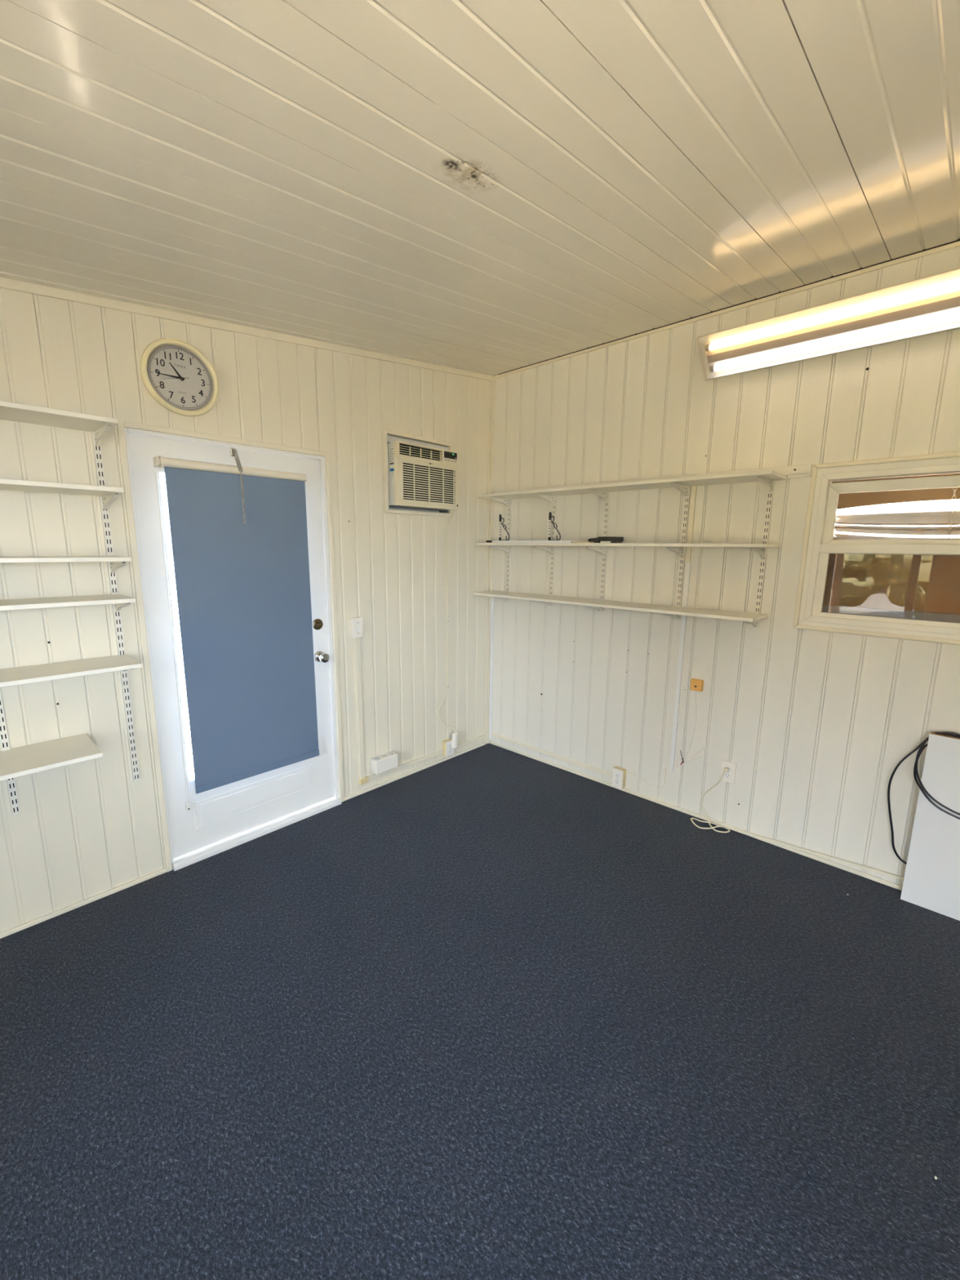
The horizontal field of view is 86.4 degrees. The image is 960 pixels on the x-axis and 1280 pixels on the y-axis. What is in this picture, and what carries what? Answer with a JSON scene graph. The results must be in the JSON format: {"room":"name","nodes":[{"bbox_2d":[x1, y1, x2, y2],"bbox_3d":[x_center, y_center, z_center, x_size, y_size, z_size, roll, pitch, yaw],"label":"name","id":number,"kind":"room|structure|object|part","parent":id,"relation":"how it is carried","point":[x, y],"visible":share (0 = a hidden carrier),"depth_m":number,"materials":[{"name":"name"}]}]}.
{"room":"empty office room","nodes":[
{"label":"empty office room","id":0,"kind":"room"},
{"bbox_2d":[0,288,488,933],"bbox_3d":[-1.464,-0.252,2.208,0.116,2.675,4.400,10,14,42],"label":"wall","id":1,"kind":"structure","parent":0,"point":[85,829],"depth_m":2.22,"materials":[{"name":"beige paint"}]},
{"bbox_2d":[0,688,21,815],"bbox_3d":[-1.764,-0.045,1.825,0.013,1.442,0.025,10,14,42],"label":"shelf standard","id":2,"kind":"object","parent":1,"relation":"attached to","point":[4,739],"visible":0.73,"depth_m":1.91,"materials":[{"name":"beige metal"}]},
{"bbox_2d":[0,733,102,781],"bbox_3d":[-1.736,0.449,1.743,0.286,0.016,0.686,10,14,42],"label":"shelf board","id":3,"kind":"object","parent":1,"relation":"attached to","point":[43,756],"visible":1,"depth_m":1.86,"materials":[{"name":"white laminate"}]},
{"bbox_2d":[0,400,117,431],"bbox_3d":[-1.679,-0.745,1.603,0.246,0.016,0.859,10,14,42],"label":"shelf board","id":4,"kind":"object","parent":1,"relation":"attached to","point":[12,411],"visible":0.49,"depth_m":1.76,"materials":[{"name":"white laminate"}]},
{"bbox_2d":[0,478,124,495],"bbox_3d":[-1.683,-0.511,1.644,0.246,0.016,0.854,10,14,42],"label":"shelf board","id":5,"kind":"object","parent":1,"relation":"attached to","point":[5,484],"visible":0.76,"depth_m":1.78,"materials":[{"name":"white laminate"}]},
{"bbox_2d":[0,555,131,563],"bbox_3d":[-1.685,-0.265,1.689,0.246,0.016,0.854,10,14,42],"label":"shelf board","id":6,"kind":"object","parent":1,"relation":"attached to","point":[25,558],"visible":1,"depth_m":1.79,"materials":[{"name":"white laminate"}]},
{"bbox_2d":[0,593,136,610],"bbox_3d":[-1.687,-0.113,1.716,0.246,0.016,0.854,10,14,42],"label":"shelf board","id":7,"kind":"object","parent":1,"relation":"attached to","point":[87,600],"visible":1,"depth_m":1.83,"materials":[{"name":"white laminate"}]},
{"bbox_2d":[0,654,142,687],"bbox_3d":[-1.691,0.136,1.761,0.246,0.016,0.851,10,14,42],"label":"shelf board","id":8,"kind":"object","parent":1,"relation":"attached to","point":[65,669],"visible":1,"depth_m":1.88,"materials":[{"name":"white laminate"}]},
{"bbox_2d":[91,431,140,782],"bbox_3d":[-1.494,-0.094,2.108,0.013,1.442,0.025,10,14,42],"label":"shelf standard","id":9,"kind":"object","parent":1,"relation":"attached to","point":[98,455],"visible":0.83,"depth_m":2.11,"materials":[{"name":"beige metal"}]},
{"bbox_2d":[93,423,111,446],"bbox_3d":[-1.412,-0.764,1.914,0.206,0.051,0.014,10,14,42],"label":"shelf bracket","id":10,"kind":"object","parent":9,"relation":"attached to","point":[100,433],"visible":1,"depth_m":1.92,"materials":[{"name":"beige metal"}]},
{"bbox_2d":[101,492,118,509],"bbox_3d":[-1.414,-0.530,1.957,0.206,0.051,0.014,10,14,42],"label":"shelf bracket","id":11,"kind":"object","parent":9,"relation":"attached to","point":[108,499],"visible":1,"depth_m":1.96,"materials":[{"name":"beige metal"}]},
{"bbox_2d":[109,561,126,573],"bbox_3d":[-1.417,-0.284,2.002,0.206,0.051,0.014,10,14,42],"label":"shelf bracket","id":12,"kind":"object","parent":9,"relation":"attached to","point":[114,566],"visible":0.92,"depth_m":2.01,"materials":[{"name":"beige metal"}]},
{"bbox_2d":[114,602,130,611],"bbox_3d":[-1.418,-0.133,2.029,0.206,0.051,0.014,10,14,42],"label":"shelf bracket","id":13,"kind":"object","parent":9,"relation":"attached to","point":[117,606],"visible":0.47,"depth_m":2.04,"materials":[{"name":"beige metal"}]},
{"bbox_2d":[140,337,218,416],"bbox_3d":[-1.258,-1.101,2.153,0.037,0.298,0.298,10,14,42],"label":"wall clock","id":14,"kind":"object","parent":1,"relation":"attached to","point":[179,376],"visible":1,"depth_m":2.15,"materials":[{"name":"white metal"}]},
{"bbox_2d":[116,419,343,871],"bbox_3d":[-1.125,0.045,2.535,0.014,1.980,0.939,10,14,42],"label":"trim","id":15,"kind":"structure","parent":1,"relation":"attached to","point":[121,424],"depth_m":2.28,"materials":[{"name":"beige paint"}]},
{"bbox_2d":[124,426,341,871],"bbox_3d":[-1.145,0.053,2.556,0.158,1.957,0.893,10,14,42],"label":"door","id":16,"kind":"structure","parent":1,"relation":"in","point":[219,820],"depth_m":2.48,"materials":[{"name":"white wood"}]},
{"bbox_2d":[230,448,245,524],"bbox_3d":[-1.117,-0.713,2.369,0.076,0.343,0.024,10,14,42],"label":"chain","id":17,"kind":"object","parent":16,"relation":"attached to","point":[233,451],"visible":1,"depth_m":2.35,"materials":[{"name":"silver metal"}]},
{"bbox_3d":[-1.134,-0.866,2.357,0.028,0.037,0.022,10,14,42],"label":"mounting plate","id":18,"kind":"part","parent":17,"relation":"part of","materials":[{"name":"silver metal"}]},
{"bbox_3d":[-1.093,-0.656,2.360,0.010,0.234,0.011,-3,11,-17],"label":"chain","id":19,"kind":"part","parent":17,"relation":"part of","materials":[{"name":"silver metal"}]},
{"bbox_3d":[-1.156,0.807,2.675,0.004,0.140,0.618,10,14,42],"label":"panel","id":20,"kind":"part","parent":16,"relation":"part of","materials":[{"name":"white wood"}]},
{"bbox_3d":[-0.864,0.095,2.804,0.070,0.062,0.062,10,14,42],"label":"knob","id":21,"kind":"part","parent":16,"relation":"part of","materials":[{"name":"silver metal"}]},
{"bbox_2d":[152,455,319,811],"bbox_3d":[-1.131,-0.020,2.498,0.063,1.597,0.678,10,14,42],"label":"roller blind","id":22,"kind":"object","parent":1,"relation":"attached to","point":[243,594],"visible":1,"depth_m":2.46,"materials":[{"name":"blue fabric"}]},
{"bbox_3d":[-1.351,0.026,2.271,0.038,1.527,0.012,1,10,5],"label":"bead chain","id":23,"kind":"part","parent":22,"relation":"part of","materials":[{"name":"white plastic"}]},
{"bbox_2d":[0,742,485,938],"bbox_3d":[-1.448,1.066,2.384,0.012,0.020,4.349,10,14,42],"label":"baseboard","id":24,"kind":"structure","parent":1,"relation":"attached to","point":[61,911],"depth_m":2.25,"materials":[{"name":"beige paint"}]},
{"bbox_2d":[0,271,497,381],"bbox_3d":[-1.406,-1.293,1.973,0.012,0.493,4.400,10,14,42],"label":"trim","id":25,"kind":"structure","parent":1,"relation":"attached to","point":[6,283],"depth_m":2.20,"materials":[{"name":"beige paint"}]},
{"bbox_2d":[350,617,363,638],"bbox_3d":[-0.704,-0.072,2.941,0.052,0.115,0.068,10,14,42],"label":"light switch","id":26,"kind":"object","parent":1,"relation":"attached to","point":[357,623],"visible":1,"depth_m":2.93,"materials":[{"name":"white plastic"}]},
{"bbox_2d":[355,637,368,785],"bbox_3d":[-0.708,0.429,3.059,0.018,0.917,0.060,10,14,42],"label":"conduit","id":27,"kind":"object","parent":1,"relation":"attached to","point":[362,779],"visible":0.91,"depth_m":3.05,"materials":[{"name":"beige paint"}]},
{"bbox_2d":[370,751,398,774],"bbox_3d":[-0.599,0.768,3.203,0.064,0.090,0.169,10,14,42],"label":"outlet extender","id":28,"kind":"object","parent":1,"relation":"attached to","point":[386,762],"visible":1,"depth_m":3.17,"materials":[{"name":"white plastic"}]},
{"bbox_2d":[382,428,453,516],"bbox_3d":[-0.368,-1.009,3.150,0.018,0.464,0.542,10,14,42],"label":"trim","id":29,"kind":"structure","parent":1,"relation":"attached to","point":[385,432],"depth_m":3.02,"materials":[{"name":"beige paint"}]},
{"bbox_2d":[387,440,458,748],"bbox_3d":[-0.373,-0.193,3.312,0.195,1.989,0.512,10,14,42],"label":"window air conditioner","id":30,"kind":"object","parent":1,"relation":"attached to","point":[420,477],"visible":0.98,"depth_m":3.09,"materials":[{"name":"white plastic"}]},
{"bbox_2d":[390,448,394,464],"bbox_3d":[-0.507,-1.055,2.943,0.038,0.087,0.001,10,14,42],"label":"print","id":31,"kind":"object","parent":30,"relation":"on","point":[392,450],"depth_m":2.94,"materials":[{"name":"white"}]},
{"bbox_3d":[-0.315,-0.941,3.111,0.030,0.267,0.489,10,14,42],"label":"panel","id":32,"kind":"part","parent":30,"relation":"part of","materials":[{"name":"white plastic"}]},
{"bbox_2d":[402,461,456,502],"bbox_3d":[-0.304,-0.949,3.110,0.020,0.210,0.424,10,14,42],"label":"grille","id":33,"kind":"object","parent":30,"relation":"attached to","point":[423,482],"depth_m":3.10,"materials":[{"name":"white plastic"}]},
{"bbox_3d":[-0.229,-0.097,3.460,0.125,1.538,0.063,-2,11,-14],"label":"power cord","id":34,"kind":"part","parent":30,"relation":"part of","materials":[{"name":"beige plastic"}]},
{"bbox_2d":[368,734,485,780],"bbox_3d":[-0.328,0.797,3.546,0.014,0.039,1.072,10,14,42],"label":"baseboard","id":35,"kind":"structure","parent":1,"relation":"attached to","point":[431,755],"depth_m":3.45,"materials":[{"name":"beige paint"}]},
{"bbox_2d":[442,737,453,757],"bbox_3d":[-0.225,0.764,3.629,0.043,0.112,0.078,10,14,42],"label":"wall outlet","id":36,"kind":"object","parent":1,"relation":"attached to","point":[448,750],"visible":0.91,"depth_m":3.61,"materials":[{"name":"plastic"}]},
{"bbox_3d":[-0.212,0.766,3.617,0.006,0.112,0.078,10,14,42],"label":"plate","id":37,"kind":"part","parent":36,"relation":"part of","materials":[{"name":"white plastic"}]},
{"bbox_2d":[484,380,495,743],"bbox_3d":[0.071,-0.485,3.733,0.011,2.617,0.050,10,14,42],"label":"trim","id":38,"kind":"structure","parent":1,"relation":"attached to","point":[491,384],"depth_m":3.68,"materials":[{"name":"beige paint"}]},
{"bbox_2d":[0,742,959,1279],"bbox_3d":[0.096,1.393,1.006,4.400,0.100,4.600,10,14,42],"label":"floor","id":39,"kind":"structure","parent":0,"point":[488,1011],"depth_m":1.53,"materials":[{"name":"blue carpet"}]},
{"bbox_2d":[733,828,903,880],"bbox_3d":[1.680,1.049,2.480,0.840,0.072,0.011,10,14,42],"label":"strip","id":40,"kind":"object","parent":39,"relation":"on","point":[880,872],"visible":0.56,"depth_m":2.49,"materials":[{"name":"beige paint"}]},
{"bbox_2d":[900,731,959,920],"bbox_3d":[2.129,0.806,1.939,0.741,0.761,0.041,10,14,42],"label":"panel","id":41,"kind":"object","parent":39,"relation":"on","point":[931,879],"visible":1,"depth_m":2.12,"materials":[{"name":"white plastic"}]},
{"bbox_2d":[887,731,959,864],"bbox_3d":[1.937,0.700,2.105,0.417,0.654,0.078,10,14,42],"label":"power cable","id":42,"kind":"object","parent":41,"relation":"hanging from","point":[921,746],"visible":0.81,"depth_m":2.14,"materials":[{"name":"black rubber"}]},
{"bbox_2d":[0,0,959,373],"bbox_3d":[0.121,-1.087,0.554,4.400,0.576,4.600,10,14,42],"label":"ceiling","id":43,"kind":"structure","parent":0,"point":[491,186],"depth_m":1.29,"materials":[{"name":"wood"}]},
{"bbox_2d":[490,246,959,885],"bbox_3d":[1.655,-0.252,2.380,4.200,2.675,0.116,10,14,42],"label":"wall","id":44,"kind":"structure","parent":0,"point":[815,726],"depth_m":2.67,"materials":[{"name":"beige paint"}]},
{"bbox_2d":[488,597,493,740],"bbox_3d":[0.086,0.215,3.860,0.017,1.135,0.020,10,14,42],"label":"trim strip","id":45,"kind":"object","parent":44,"relation":"attached to","point":[491,598],"visible":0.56,"depth_m":3.85,"materials":[{"name":"beige wood"}]},
{"bbox_2d":[506,498,511,600],"bbox_3d":[0.203,-0.627,3.608,0.025,0.707,0.013,10,14,42],"label":"shelf standard","id":46,"kind":"object","parent":44,"relation":"attached to","point":[509,508],"visible":0.87,"depth_m":3.60,"materials":[{"name":"beige metal"}]},
{"bbox_2d":[488,595,507,601],"bbox_3d":[0.130,-0.292,3.594,0.014,0.051,0.201,10,14,42],"label":"shelf bracket","id":47,"kind":"object","parent":46,"relation":"attached to","point":[503,598],"visible":0.41,"depth_m":3.62,"materials":[{"name":"beige metal"}]},
{"bbox_2d":[488,545,508,552],"bbox_3d":[0.134,-0.627,3.533,0.014,0.051,0.201,10,14,42],"label":"shelf bracket","id":48,"kind":"object","parent":46,"relation":"attached to","point":[504,548],"visible":1,"depth_m":3.54,"materials":[{"name":"beige metal"}]},
{"bbox_2d":[489,497,510,506],"bbox_3d":[0.137,-0.937,3.477,0.014,0.051,0.201,10,14,42],"label":"shelf bracket","id":49,"kind":"object","parent":46,"relation":"attached to","point":[506,502],"visible":1,"depth_m":3.49,"materials":[{"name":"beige metal"}]},
{"bbox_2d":[491,733,612,777],"bbox_3d":[0.474,0.795,3.596,1.051,0.024,0.012,10,14,42],"label":"baseboard","id":50,"kind":"structure","parent":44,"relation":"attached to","point":[578,763],"depth_m":3.55,"materials":[{"name":"beige paint"}]},
{"bbox_2d":[549,495,556,605],"bbox_3d":[0.479,-0.578,3.354,0.025,0.707,0.013,10,14,42],"label":"shelf standard","id":51,"kind":"object","parent":44,"relation":"attached to","point":[554,506],"visible":0.84,"depth_m":3.35,"materials":[{"name":"beige metal"}]},
{"bbox_2d":[533,600,551,605],"bbox_3d":[0.406,-0.243,3.340,0.014,0.051,0.201,10,14,42],"label":"shelf bracket","id":52,"kind":"object","parent":51,"relation":"attached to","point":[546,602],"visible":0.33,"depth_m":3.36,"materials":[{"name":"beige metal"}]},
{"bbox_2d":[533,545,553,554],"bbox_3d":[0.409,-0.578,3.279,0.014,0.051,0.201,10,14,42],"label":"shelf bracket","id":53,"kind":"object","parent":51,"relation":"attached to","point":[549,548],"visible":0.98,"depth_m":3.29,"materials":[{"name":"beige metal"}]},
{"bbox_2d":[534,493,555,504],"bbox_3d":[0.412,-0.888,3.223,0.014,0.051,0.201,10,14,42],"label":"shelf bracket","id":54,"kind":"object","parent":51,"relation":"attached to","point":[551,499],"visible":1,"depth_m":3.24,"materials":[{"name":"beige metal"}]},
{"bbox_2d":[600,492,610,610],"bbox_3d":[0.755,-0.529,3.099,0.025,0.707,0.013,10,14,42],"label":"shelf standard","id":55,"kind":"object","parent":44,"relation":"attached to","point":[606,503],"visible":0.84,"depth_m":3.10,"materials":[{"name":"beige metal"}]},
{"bbox_2d":[583,605,602,610],"bbox_3d":[0.682,-0.194,3.085,0.014,0.051,0.201,10,14,42],"label":"shelf bracket","id":56,"kind":"object","parent":55,"relation":"attached to","point":[596,607],"visible":0.42,"depth_m":3.10,"materials":[{"name":"beige metal"}]},
{"bbox_2d":[586,546,604,555],"bbox_3d":[0.686,-0.528,3.024,0.014,0.051,0.201,10,14,42],"label":"shelf bracket","id":57,"kind":"object","parent":55,"relation":"attached to","point":[601,549],"visible":0.99,"depth_m":3.04,"materials":[{"name":"beige metal"}]},
{"bbox_2d":[588,488,608,501],"bbox_3d":[0.689,-0.838,2.968,0.014,0.051,0.201,10,14,42],"label":"shelf bracket","id":58,"kind":"object","parent":55,"relation":"attached to","point":[603,495],"visible":1,"depth_m":2.98,"materials":[{"name":"beige metal"}]},
{"bbox_2d":[611,765,626,789],"bbox_3d":[0.871,0.862,3.205,0.072,0.122,0.047,10,14,42],"label":"wall outlet","id":59,"kind":"object","parent":44,"relation":"attached to","point":[619,774],"visible":1,"depth_m":3.19,"materials":[{"name":"plastic"}]},
{"bbox_2d":[473,590,767,622],"bbox_3d":[0.687,-0.222,3.046,1.791,0.016,0.240,10,14,42],"label":"shelf board","id":60,"kind":"object","parent":44,"relation":"attached to","point":[691,611],"visible":1,"depth_m":2.82,"materials":[{"name":"white laminate"}]},
{"bbox_2d":[475,542,780,547],"bbox_3d":[0.706,-0.553,2.970,1.791,0.016,0.240,10,14,42],"label":"shelf board","id":61,"kind":"object","parent":44,"relation":"attached to","point":[646,544],"visible":0.96,"depth_m":2.70,"materials":[{"name":"white laminate"}]},
{"bbox_2d":[492,540,586,542],"bbox_3d":[0.365,-0.625,3.259,0.620,0.015,0.175,10,14,42],"label":"board","id":62,"kind":"object","parent":61,"relation":"on","point":[493,541],"visible":0.74,"depth_m":3.15,"materials":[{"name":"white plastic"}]},
{"bbox_2d":[498,514,509,540],"bbox_3d":[0.162,-0.748,3.398,0.091,0.172,0.008,10,14,42],"label":"hook","id":63,"kind":"object","parent":62,"relation":"on","point":[500,516],"visible":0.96,"depth_m":3.41,"materials":[{"name":"black metal"}]},
{"bbox_2d":[547,511,560,540],"bbox_3d":[0.457,-0.695,3.126,0.091,0.172,0.008,10,14,42],"label":"hook","id":64,"kind":"object","parent":62,"relation":"on","point":[550,516],"visible":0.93,"depth_m":3.14,"materials":[{"name":"black metal"}]},
{"bbox_3d":[0.462,-0.684,3.125,0.079,0.149,0.006,10,14,42],"label":"scroll arm","id":65,"kind":"part","parent":64,"relation":"part of","materials":[{"name":"black metal"}]},
{"bbox_2d":[587,536,623,542],"bbox_3d":[0.716,-0.572,2.929,0.180,0.036,0.101,10,14,42],"label":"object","id":66,"kind":"object","parent":61,"relation":"on","point":[601,539],"visible":0.83,"depth_m":2.88,"materials":[{"name":"black plastic"}]},
{"bbox_2d":[477,470,786,499],"bbox_3d":[0.710,-0.863,2.913,1.775,0.016,0.240,10,14,42],"label":"shelf board","id":67,"kind":"object","parent":44,"relation":"attached to","point":[747,477],"visible":0.89,"depth_m":2.68,"materials":[{"name":"white laminate"}]},
{"bbox_2d":[626,768,666,787],"bbox_3d":[1.001,0.805,3.100,0.253,0.135,0.005,10,14,42],"label":"cable","id":68,"kind":"object","parent":44,"relation":"attached to","point":[665,768],"visible":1,"depth_m":3.07,"materials":[{"name":"beige paint"}]},
{"bbox_2d":[669,485,697,771],"bbox_3d":[1.122,-0.024,2.837,0.027,1.600,0.013,10,14,42],"label":"trim strip","id":69,"kind":"object","parent":44,"relation":"attached to","point":[693,495],"visible":1,"depth_m":2.83,"materials":[{"name":"beige wood"}]},
{"bbox_2d":[675,486,690,618],"bbox_3d":[1.102,-0.467,2.780,0.025,0.707,0.013,10,14,42],"label":"shelf standard","id":70,"kind":"object","parent":44,"relation":"attached to","point":[686,499],"visible":0.84,"depth_m":2.77,"materials":[{"name":"beige metal"}]},
{"bbox_2d":[661,613,678,618],"bbox_3d":[1.029,-0.132,2.765,0.014,0.051,0.201,10,14,42],"label":"shelf bracket","id":71,"kind":"object","parent":70,"relation":"attached to","point":[676,616],"visible":0.37,"depth_m":2.78,"materials":[{"name":"beige metal"}]},
{"bbox_2d":[666,546,684,556],"bbox_3d":[1.033,-0.467,2.704,0.014,0.051,0.201,10,14,42],"label":"shelf bracket","id":72,"kind":"object","parent":70,"relation":"attached to","point":[679,550],"visible":0.98,"depth_m":2.72,"materials":[{"name":"beige metal"}]},
{"bbox_2d":[671,483,688,496],"bbox_3d":[1.036,-0.776,2.648,0.014,0.051,0.201,10,14,42],"label":"shelf bracket","id":73,"kind":"object","parent":70,"relation":"attached to","point":[684,489],"visible":1,"depth_m":2.66,"materials":[{"name":"beige metal"}]},
{"bbox_2d":[673,678,704,767],"bbox_3d":[1.180,0.478,2.857,0.165,0.536,0.029,10,14,42],"label":"phone jack","id":74,"kind":"object","parent":44,"relation":"attached to","point":[697,685],"visible":1,"depth_m":2.83,"materials":[{"name":"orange plastic"}]},
{"bbox_2d":[489,740,902,890],"bbox_3d":[1.603,1.063,2.568,4.188,0.020,0.012,10,14,42],"label":"baseboard","id":75,"kind":"structure","parent":44,"relation":"attached to","point":[893,885],"depth_m":2.86,"materials":[{"name":"beige paint"}]},
{"bbox_2d":[494,239,959,378],"bbox_3d":[1.629,-1.527,2.096,4.188,0.016,0.012,10,14,42],"label":"trim","id":76,"kind":"structure","parent":44,"relation":"attached to","point":[953,245],"depth_m":2.38,"materials":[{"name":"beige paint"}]},
{"bbox_2d":[720,760,736,784],"bbox_3d":[1.337,0.712,2.760,0.076,0.118,0.007,10,14,42],"label":"wall outlet","id":77,"kind":"object","parent":44,"relation":"attached to","point":[729,777],"visible":0.94,"depth_m":2.75,"materials":[{"name":"white plastic"}]},
{"bbox_2d":[690,767,729,832],"bbox_3d":[1.261,0.855,2.782,0.205,0.345,0.114,10,14,42],"label":"extension cord","id":78,"kind":"object","parent":77,"relation":"hanging from","point":[726,769],"visible":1,"depth_m":2.80,"materials":[{"name":"beige plastic"}]},
{"bbox_2d":[724,773,730,777],"bbox_3d":[1.336,0.732,2.762,0.033,0.029,0.002,10,14,42],"label":"receptacle","id":79,"kind":"object","parent":77,"relation":"attached to","point":[726,775],"depth_m":2.76,"materials":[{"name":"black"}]},
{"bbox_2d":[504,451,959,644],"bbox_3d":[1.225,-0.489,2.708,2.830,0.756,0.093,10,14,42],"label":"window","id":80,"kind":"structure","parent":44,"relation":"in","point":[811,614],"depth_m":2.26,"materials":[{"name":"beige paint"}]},
{"bbox_3d":[0.844,-0.894,2.955,1.837,0.055,0.009,10,14,42],"label":"hang rail","id":81,"kind":"part","parent":80,"relation":"part of","materials":[{"name":"white wood"}]},
{"bbox_3d":[1.886,-0.213,2.110,0.864,0.356,0.022,10,14,42],"label":"sash","id":82,"kind":"part","parent":80,"relation":"part of","materials":[{"name":"beige plastic"}]},
{"bbox_3d":[1.875,-0.367,2.070,0.893,0.041,0.020,10,14,42],"label":"meeting rail","id":83,"kind":"part","parent":80,"relation":"part of","materials":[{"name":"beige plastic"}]},
{"bbox_3d":[1.904,-0.512,2.077,0.860,0.298,0.025,10,14,42],"label":"sash","id":84,"kind":"part","parent":80,"relation":"part of","materials":[{"name":"beige plastic"}]},
{"bbox_3d":[1.901,-0.096,2.147,0.854,0.034,0.020,10,14,42],"label":"screen rail","id":85,"kind":"part","parent":80,"relation":"part of","materials":[{"name":"white"}]},
{"bbox_2d":[833,487,959,539],"bbox_3d":[1.978,-0.522,2.142,0.840,0.252,0.055,10,14,42],"label":"window blind","id":86,"kind":"object","parent":80,"relation":"attached to","point":[939,511],"visible":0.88,"depth_m":2.26,"materials":[{"name":"white plastic"}]},
{"bbox_3d":[1.962,-0.520,2.127,0.012,0.251,0.017,-2,11,-16],"label":"pull chain","id":87,"kind":"part","parent":86,"relation":"part of","materials":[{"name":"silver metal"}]},
{"bbox_2d":[754,480,774,626],"bbox_3d":[1.393,-0.415,2.511,0.025,0.707,0.013,10,14,42],"label":"shelf standard","id":88,"kind":"object","parent":44,"relation":"attached to","point":[770,494],"visible":0.87,"depth_m":2.50,"materials":[{"name":"beige metal"}]},
{"bbox_2d":[742,620,757,626],"bbox_3d":[1.320,-0.080,2.497,0.014,0.051,0.201,10,14,42],"label":"shelf bracket","id":89,"kind":"object","parent":88,"relation":"attached to","point":[754,624],"visible":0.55,"depth_m":2.53,"materials":[{"name":"beige metal"}]},
{"bbox_2d":[750,546,765,558],"bbox_3d":[1.324,-0.415,2.436,0.014,0.051,0.201,10,14,42],"label":"shelf bracket","id":90,"kind":"object","parent":88,"relation":"attached to","point":[761,551],"visible":0.96,"depth_m":2.44,"materials":[{"name":"beige metal"}]},
{"bbox_2d":[757,475,773,491],"bbox_3d":[1.327,-0.725,2.380,0.014,0.051,0.201,10,14,42],"label":"shelf bracket","id":91,"kind":"object","parent":88,"relation":"attached to","point":[767,482],"visible":1,"depth_m":2.38,"materials":[{"name":"beige metal"}]},
{"bbox_2d":[696,267,959,380],"bbox_3d":[1.537,-1.292,2.091,1.225,0.165,0.202,10,14,42],"label":"fluorescent light","id":92,"kind":"object","parent":44,"relation":"attached to","point":[930,304],"visible":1,"depth_m":2.10,"materials":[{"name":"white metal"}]},
{"bbox_3d":[1.082,-1.367,2.493,0.002,0.159,0.176,10,14,42],"label":"plate","id":93,"kind":"part","parent":92,"relation":"part of","materials":[{"name":"white plastic"}]},
{"bbox_2d":[822,473,959,614],"bbox_3d":[2.064,-0.374,2.279,1.900,1.600,0.340,10,14,42],"label":"window","id":94,"kind":"structure","parent":0,"point":[899,582],"depth_m":2.50,"materials":[{"name":"brown wood"}]},
{"label":"outside","id":95,"kind":"structure","parent":0,"visible":0},
{"bbox_2d":[168,561,187,706],"bbox_3d":[0.067,1.242,4.070,120.000,0.100,120.000,10,14,42],"label":"ground","id":96,"kind":"structure","parent":95,"point":[176,622],"depth_m":10.67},
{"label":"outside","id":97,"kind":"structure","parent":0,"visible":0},
{"bbox_2d":[182,705,194,777],"bbox_3d":[0.157,1.697,1.279,12.000,0.025,12.000,10,14,42],"label":"patio","id":98,"kind":"structure","parent":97,"point":[185,714],"depth_m":4.98,"materials":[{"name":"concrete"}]}
]}

